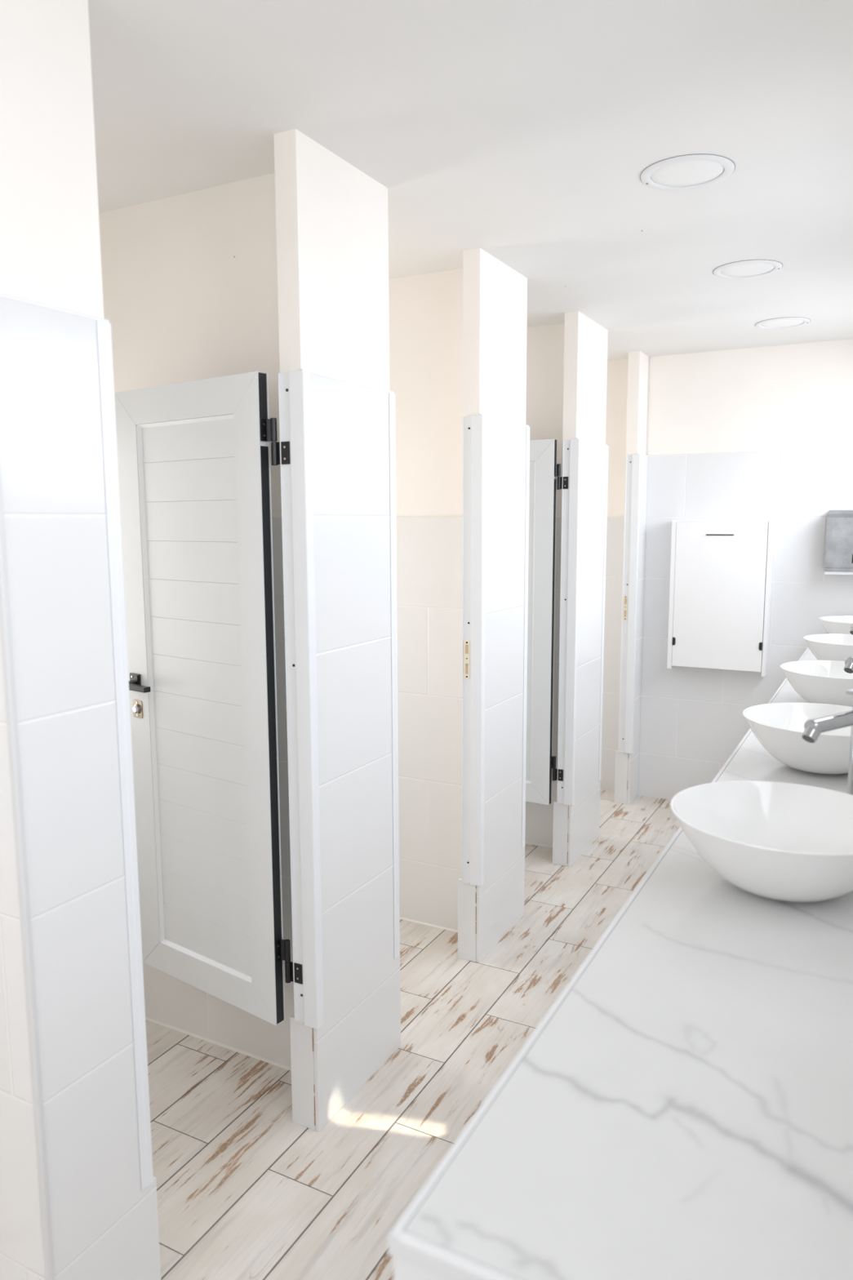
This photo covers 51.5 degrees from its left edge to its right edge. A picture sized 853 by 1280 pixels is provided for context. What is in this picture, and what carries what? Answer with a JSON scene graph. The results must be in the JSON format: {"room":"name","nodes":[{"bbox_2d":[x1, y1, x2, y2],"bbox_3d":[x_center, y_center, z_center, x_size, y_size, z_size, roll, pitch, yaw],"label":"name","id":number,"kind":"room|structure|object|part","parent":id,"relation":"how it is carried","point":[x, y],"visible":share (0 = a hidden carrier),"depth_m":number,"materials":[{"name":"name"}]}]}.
{"room":"public restroom","nodes":[
{"label":"public restroom","id":0,"kind":"room"},
{"bbox_2d":[0,0,160,1279],"bbox_3d":[-1.214,0.112,1.881,1.353,2.500,0.264,4,9,28],"label":"partition wall","id":1,"kind":"structure","parent":0,"point":[73,1205],"depth_m":1.54,"materials":[{"name":"beige paint"}]},
{"bbox_3d":[-0.680,0.432,1.495,0.013,1.964,0.012,4,9,28],"label":"corner trim","id":2,"kind":"part","parent":1,"relation":"part of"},
{"bbox_2d":[96,320,153,1190],"bbox_3d":[-0.597,0.269,1.693,0.070,1.681,0.031,4,9,28],"label":"door frame","id":3,"kind":"structure","parent":1,"relation":"attached to","point":[106,384],"depth_m":1.67,"materials":[{"name":"white metal"}]},
{"bbox_2d":[98,173,294,1071],"bbox_3d":[-0.818,-0.001,2.704,1.275,2.500,0.076,4,9,28],"label":"wall","id":4,"kind":"structure","parent":0,"point":[189,280],"depth_m":2.48,"materials":[{"name":"beige paint"}]},
{"bbox_2d":[273,128,400,1131],"bbox_3d":[-0.225,0.039,2.396,0.086,2.500,0.443,4,9,28],"label":"partition wall","id":5,"kind":"structure","parent":0,"point":[332,220],"depth_m":2.34,"materials":[{"name":"beige paint"}]},
{"bbox_2d":[271,370,324,1029],"bbox_3d":[-0.324,0.187,2.220,0.100,1.661,0.032,3,8,24],"label":"door frame","id":6,"kind":"structure","parent":5,"relation":"attached to","point":[293,452],"depth_m":2.19,"materials":[{"name":"white metal"}]},
{"bbox_2d":[114,371,290,1025],"bbox_3d":[-0.623,0.168,2.375,0.602,1.670,0.086,5,10,36],"label":"door","id":7,"kind":"structure","parent":6,"relation":"attached to","point":[193,457],"depth_m":2.37,"materials":[{"name":"white wood"}]},
{"bbox_3d":[-0.834,0.119,2.530,0.045,0.046,0.010,5,10,36],"label":"handle","id":8,"kind":"part","parent":7,"relation":"part of","materials":[{"name":"black metal"}]},
{"bbox_3d":[-0.829,0.198,2.542,0.042,0.051,0.002,5,10,36],"label":"lock plate","id":9,"kind":"part","parent":7,"relation":"part of","materials":[{"name":"silver metal"}]},
{"bbox_3d":[-0.818,0.133,2.476,0.121,0.015,0.021,5,10,36],"label":"lever","id":10,"kind":"part","parent":7,"relation":"part of","materials":[{"name":"black metal"}]},
{"bbox_3d":[-0.623,-0.618,2.297,0.572,0.092,0.034,5,10,36],"label":"rail","id":11,"kind":"part","parent":7,"relation":"part of","materials":[{"name":"white wood"}]},
{"bbox_3d":[-0.619,0.166,2.403,0.404,1.498,0.012,5,10,36],"label":"panel","id":12,"kind":"part","parent":7,"relation":"part of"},
{"bbox_3d":[-0.617,0.948,2.508,0.572,0.088,0.034,5,10,36],"label":"rail","id":13,"kind":"part","parent":7,"relation":"part of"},
{"bbox_2d":[389,392,399,959],"bbox_3d":[-0.121,0.135,2.580,0.070,1.658,0.031,4,9,28],"label":"door frame","id":14,"kind":"structure","parent":5,"relation":"attached to","point":[392,396],"depth_m":2.56,"materials":[{"name":"white metal"}]},
{"bbox_2d":[145,789,679,1279],"bbox_3d":[-0.114,1.341,2.466,3.100,0.100,6.497,4,9,28],"label":"floor","id":15,"kind":"structure","parent":0,"point":[246,1190],"depth_m":2.46,"materials":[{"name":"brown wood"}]},
{"bbox_2d":[387,647,852,1279],"bbox_3d":[1.264,0.762,2.653,0.583,0.986,4.438,4,9,28],"label":"countertop","id":16,"kind":"structure","parent":15,"relation":"on","point":[682,1108],"depth_m":0.94,"materials":[{"name":"white stone"}]},
{"bbox_3d":[0.232,1.038,0.722,0.580,0.965,0.018,4,9,28],"label":"panel","id":17,"kind":"part","parent":16,"relation":"part of","materials":[{"name":"white stone"}]},
{"bbox_3d":[0.230,0.550,0.648,0.573,0.020,0.010,4,9,28],"label":"edge trim","id":18,"kind":"part","parent":16,"relation":"part of","materials":[{"name":"white stone"}]},
{"bbox_2d":[670,780,852,902],"bbox_3d":[0.608,0.357,1.506,0.375,0.130,0.375,-4,9,-27],"label":"vessel basin","id":19,"kind":"object","parent":16,"relation":"in","point":[780,841],"visible":1,"depth_m":1.58,"materials":[{"name":"white ceramic"}]},
{"bbox_2d":[742,702,852,774],"bbox_3d":[0.990,0.259,2.221,0.375,0.130,0.375,5,9,32],"label":"vessel basin","id":20,"kind":"object","parent":16,"relation":"in","point":[779,727],"visible":0.93,"depth_m":2.15,"materials":[{"name":"white ceramic"}]},
{"bbox_2d":[780,660,852,706],"bbox_3d":[1.372,0.161,2.936,0.375,0.130,0.375,-1,8,-7],"label":"vessel basin","id":21,"kind":"object","parent":16,"relation":"in","point":[819,682],"visible":0.81,"depth_m":2.87,"materials":[{"name":"white ceramic"}]},
{"bbox_2d":[801,688,852,795],"bbox_3d":[0.745,0.250,1.607,0.208,0.314,0.050,-5,9,-34],"label":"tap","id":22,"kind":"object","parent":16,"relation":"on","point":[814,727],"visible":0.81,"depth_m":1.56,"materials":[{"name":"silver metal"}]},
{"bbox_3d":[0.732,0.146,1.584,0.155,0.027,0.027,-5,9,-34],"label":"spout","id":23,"kind":"part","parent":22,"relation":"part of","materials":[{"name":"silver metal"}]},
{"bbox_3d":[0.788,0.094,1.616,0.052,0.007,0.020,-5,9,-34],"label":"lever","id":24,"kind":"part","parent":22,"relation":"part of","materials":[{"name":"silver metal"}]},
{"bbox_2d":[803,633,852,661],"bbox_3d":[1.754,0.062,3.651,0.375,0.130,0.375,-1,8,-7],"label":"vessel basin","id":25,"kind":"object","parent":16,"relation":"in","point":[827,646],"visible":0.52,"depth_m":3.61,"materials":[{"name":"white ceramic"}]},
{"bbox_2d":[818,615,852,634],"bbox_3d":[2.137,-0.036,4.366,0.375,0.130,0.375,3,8,23],"label":"vessel basin","id":26,"kind":"object","parent":16,"relation":"in","point":[833,624],"visible":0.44,"depth_m":4.33,"materials":[{"name":"white ceramic"}]},
{"bbox_2d":[844,656,852,673],"bbox_3d":[1.136,0.153,2.311,0.208,0.314,0.050,-7,11,-43],"label":"tap","id":27,"kind":"object","parent":16,"relation":"on","point":[848,668],"visible":1,"depth_m":2.23,"materials":[{"name":"silver metal"}]},
{"bbox_3d":[1.125,0.050,2.287,0.155,0.027,0.027,-7,11,-43],"label":"spout","id":28,"kind":"part","parent":27,"relation":"part of","materials":[{"name":"silver metal"}]},
{"bbox_2d":[849,623,852,635],"bbox_3d":[1.510,0.054,3.035,0.208,0.314,0.050,-6,9,-35],"label":"tap","id":29,"kind":"object","parent":16,"relation":"on","point":[851,626],"visible":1,"depth_m":2.97,"materials":[{"name":"silver metal"}]},
{"bbox_2d":[388,268,462,932],"bbox_3d":[-0.338,-0.123,3.600,1.275,2.500,0.076,4,9,28],"label":"wall","id":30,"kind":"structure","parent":0,"point":[426,310],"depth_m":3.37,"materials":[{"name":"beige paint"}]},
{"bbox_2d":[88,0,852,360],"bbox_3d":[-0.124,-1.236,2.118,3.100,0.101,6.497,4,9,28],"label":"ceiling","id":31,"kind":"structure","parent":0,"point":[524,133],"depth_m":2.02,"materials":[{"name":"white paint"}]},
{"bbox_2d":[640,153,735,190],"bbox_3d":[0.676,-1.209,2.296,0.237,0.007,0.237,4,9,28],"label":"recessed light","id":32,"kind":"object","parent":31,"relation":"in","point":[688,171],"visible":1,"depth_m":2.28,"materials":[{"name":"white plastic"}]},
{"bbox_2d":[650,160,724,186],"bbox_3d":[0.676,-1.210,2.296,0.182,0.004,0.182,4,9,28],"label":"diffuser","id":33,"kind":"object","parent":32,"relation":"attached to","point":[677,172],"depth_m":2.29,"materials":[{"name":"white plastic"}]},
{"bbox_2d":[712,259,782,279],"bbox_3d":[1.155,-1.331,3.184,0.237,0.007,0.237,4,9,28],"label":"recessed light","id":34,"kind":"object","parent":31,"relation":"in","point":[749,268],"visible":1,"depth_m":3.17,"materials":[{"name":"white plastic"}]},
{"bbox_2d":[720,262,774,276],"bbox_3d":[1.155,-1.332,3.184,0.182,0.004,0.182,4,9,28],"label":"diffuser","id":35,"kind":"object","parent":34,"relation":"attached to","point":[740,269],"depth_m":3.18,"materials":[{"name":"white plastic"}]},
{"bbox_2d":[755,316,810,328],"bbox_3d":[1.634,-1.451,4.061,0.237,0.007,0.237,4,9,28],"label":"recessed light","id":36,"kind":"object","parent":31,"relation":"in","point":[789,322],"visible":1,"depth_m":4.04,"materials":[{"name":"white plastic"}]},
{"bbox_2d":[761,319,804,327],"bbox_3d":[1.634,-1.452,4.061,0.182,0.004,0.182,4,9,28],"label":"diffuser","id":37,"kind":"object","parent":36,"relation":"attached to","point":[769,322],"depth_m":4.05,"materials":[{"name":"white plastic"}]},
{"bbox_2d":[457,248,528,962],"bbox_3d":[0.254,-0.084,3.292,0.086,2.500,0.449,4,9,28],"label":"partition wall","id":38,"kind":"structure","parent":0,"point":[495,295],"depth_m":3.24,"materials":[{"name":"beige paint"}]},
{"bbox_2d":[462,414,486,886],"bbox_3d":[0.166,0.064,3.110,0.077,1.661,0.032,4,9,28],"label":"door frame","id":39,"kind":"structure","parent":38,"relation":"attached to","point":[473,426],"depth_m":3.09,"materials":[{"name":"white wood"}]},
{"bbox_3d":[0.142,0.069,3.113,0.022,0.136,0.002,4,9,28],"label":"strike plate","id":40,"kind":"part","parent":39,"relation":"part of","materials":[{"name":"gold metal"}]},
{"bbox_2d":[521,426,529,848],"bbox_3d":[0.359,0.012,3.479,0.070,1.658,0.031,4,9,28],"label":"door frame","id":41,"kind":"structure","parent":38,"relation":"attached to","point":[527,460],"depth_m":3.46,"materials":[{"name":"white metal"}]},
{"bbox_2d":[524,323,564,848],"bbox_3d":[0.144,-0.247,4.502,1.275,2.500,0.076,4,9,28],"label":"wall","id":42,"kind":"structure","parent":0,"point":[544,344],"depth_m":4.16,"materials":[{"name":"beige paint"}]},
{"bbox_2d":[552,311,608,866],"bbox_3d":[0.736,-0.208,4.193,0.086,2.500,0.465,4,9,28],"label":"partition wall","id":43,"kind":"structure","parent":0,"point":[575,828],"depth_m":4.14,"materials":[{"name":"beige paint"}]},
{"bbox_2d":[552,439,581,805],"bbox_3d":[0.633,-0.059,4.008,0.100,1.661,0.032,3,8,24],"label":"door frame","id":44,"kind":"structure","parent":43,"relation":"attached to","point":[570,482],"depth_m":3.99,"materials":[{"name":"white wood"}]},
{"bbox_2d":[525,439,560,804],"bbox_3d":[0.327,-0.075,4.145,0.598,1.670,0.084,4,9,31],"label":"door","id":45,"kind":"structure","parent":44,"relation":"attached to","point":[544,470],"depth_m":4.04,"materials":[{"name":"white wood"}]},
{"bbox_3d":[0.330,-0.077,4.173,0.404,1.498,0.012,4,9,31],"label":"panel","id":46,"kind":"part","parent":45,"relation":"part of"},
{"bbox_3d":[0.333,0.705,4.278,0.572,0.088,0.034,4,9,31],"label":"rail","id":47,"kind":"part","parent":45,"relation":"part of","materials":[{"name":"white wood"}]},
{"bbox_3d":[0.327,-0.861,4.067,0.572,0.092,0.034,4,9,31],"label":"rail","id":48,"kind":"part","parent":45,"relation":"part of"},
{"bbox_2d":[598,446,608,781],"bbox_3d":[0.845,-0.113,4.388,0.070,1.658,0.031,4,9,28],"label":"door frame","id":49,"kind":"structure","parent":43,"relation":"attached to","point":[607,447],"depth_m":4.37,"materials":[{"name":"white metal"}]},
{"bbox_2d":[614,351,648,804],"bbox_3d":[1.158,-0.316,4.983,0.086,2.500,0.200,4,9,28],"label":"partition wall","id":50,"kind":"structure","parent":0,"point":[627,765],"depth_m":4.95,"materials":[{"name":"beige paint"}]},
{"bbox_2d":[618,453,641,753],"bbox_3d":[1.128,-0.183,4.910,0.077,1.661,0.032,4,9,28],"label":"door frame","id":51,"kind":"structure","parent":50,"relation":"attached to","point":[633,485],"depth_m":4.89,"materials":[{"name":"white wood"}]},
{"bbox_3d":[1.105,-0.178,4.913,0.022,0.136,0.002,4,9,28],"label":"strike plate","id":52,"kind":"part","parent":51,"relation":"part of","materials":[{"name":"gold metal"}]},
{"bbox_2d":[600,338,852,799],"bbox_3d":[1.367,-0.329,5.070,3.100,2.500,0.150,4,9,28],"label":"wall","id":53,"kind":"structure","parent":0,"point":[759,433],"depth_m":4.80,"materials":[{"name":"white tile"}]},
{"bbox_2d":[666,518,774,676],"bbox_3d":[1.594,-0.238,4.815,0.516,0.834,0.104,4,9,28],"label":"table","id":54,"kind":"object","parent":53,"relation":"attached to","point":[721,570],"visible":1,"depth_m":4.77,"materials":[{"name":"white laminate"}]},
{"bbox_3d":[1.377,-0.254,4.931,0.024,0.824,0.100,4,9,28],"label":"panel","id":55,"kind":"part","parent":54,"relation":"part of","materials":[{"name":"white laminate"}]},
{"bbox_3d":[1.592,-0.642,4.753,0.474,0.015,0.078,4,9,28],"label":"panel","id":56,"kind":"part","parent":54,"relation":"part of","materials":[{"name":"white laminate"}]},
{"bbox_3d":[1.616,-0.253,4.849,0.474,0.806,0.020,4,9,28],"label":"panel","id":57,"kind":"part","parent":54,"relation":"part of","materials":[{"name":"white laminate"}]},
{"bbox_3d":[1.815,-0.224,4.701,0.018,0.834,0.100,4,9,28],"label":"panel","id":58,"kind":"part","parent":54,"relation":"part of","materials":[{"name":"white laminate"}]},
{"bbox_2d":[823,510,852,574],"bbox_3d":[2.171,-0.493,4.472,0.276,0.323,0.104,4,9,28],"label":"dispenser","id":59,"kind":"object","parent":53,"relation":"attached to","point":[839,537],"visible":1,"depth_m":4.47,"materials":[{"name":"metal"}]},
{"bbox_2d":[825,571,852,574],"bbox_3d":[2.173,-0.341,4.494,0.266,0.016,0.100,4,9,28],"label":"tray","id":60,"kind":"object","parent":59,"relation":"on","point":[826,572],"depth_m":4.48,"materials":[{"name":"white plastic"}]}
]}

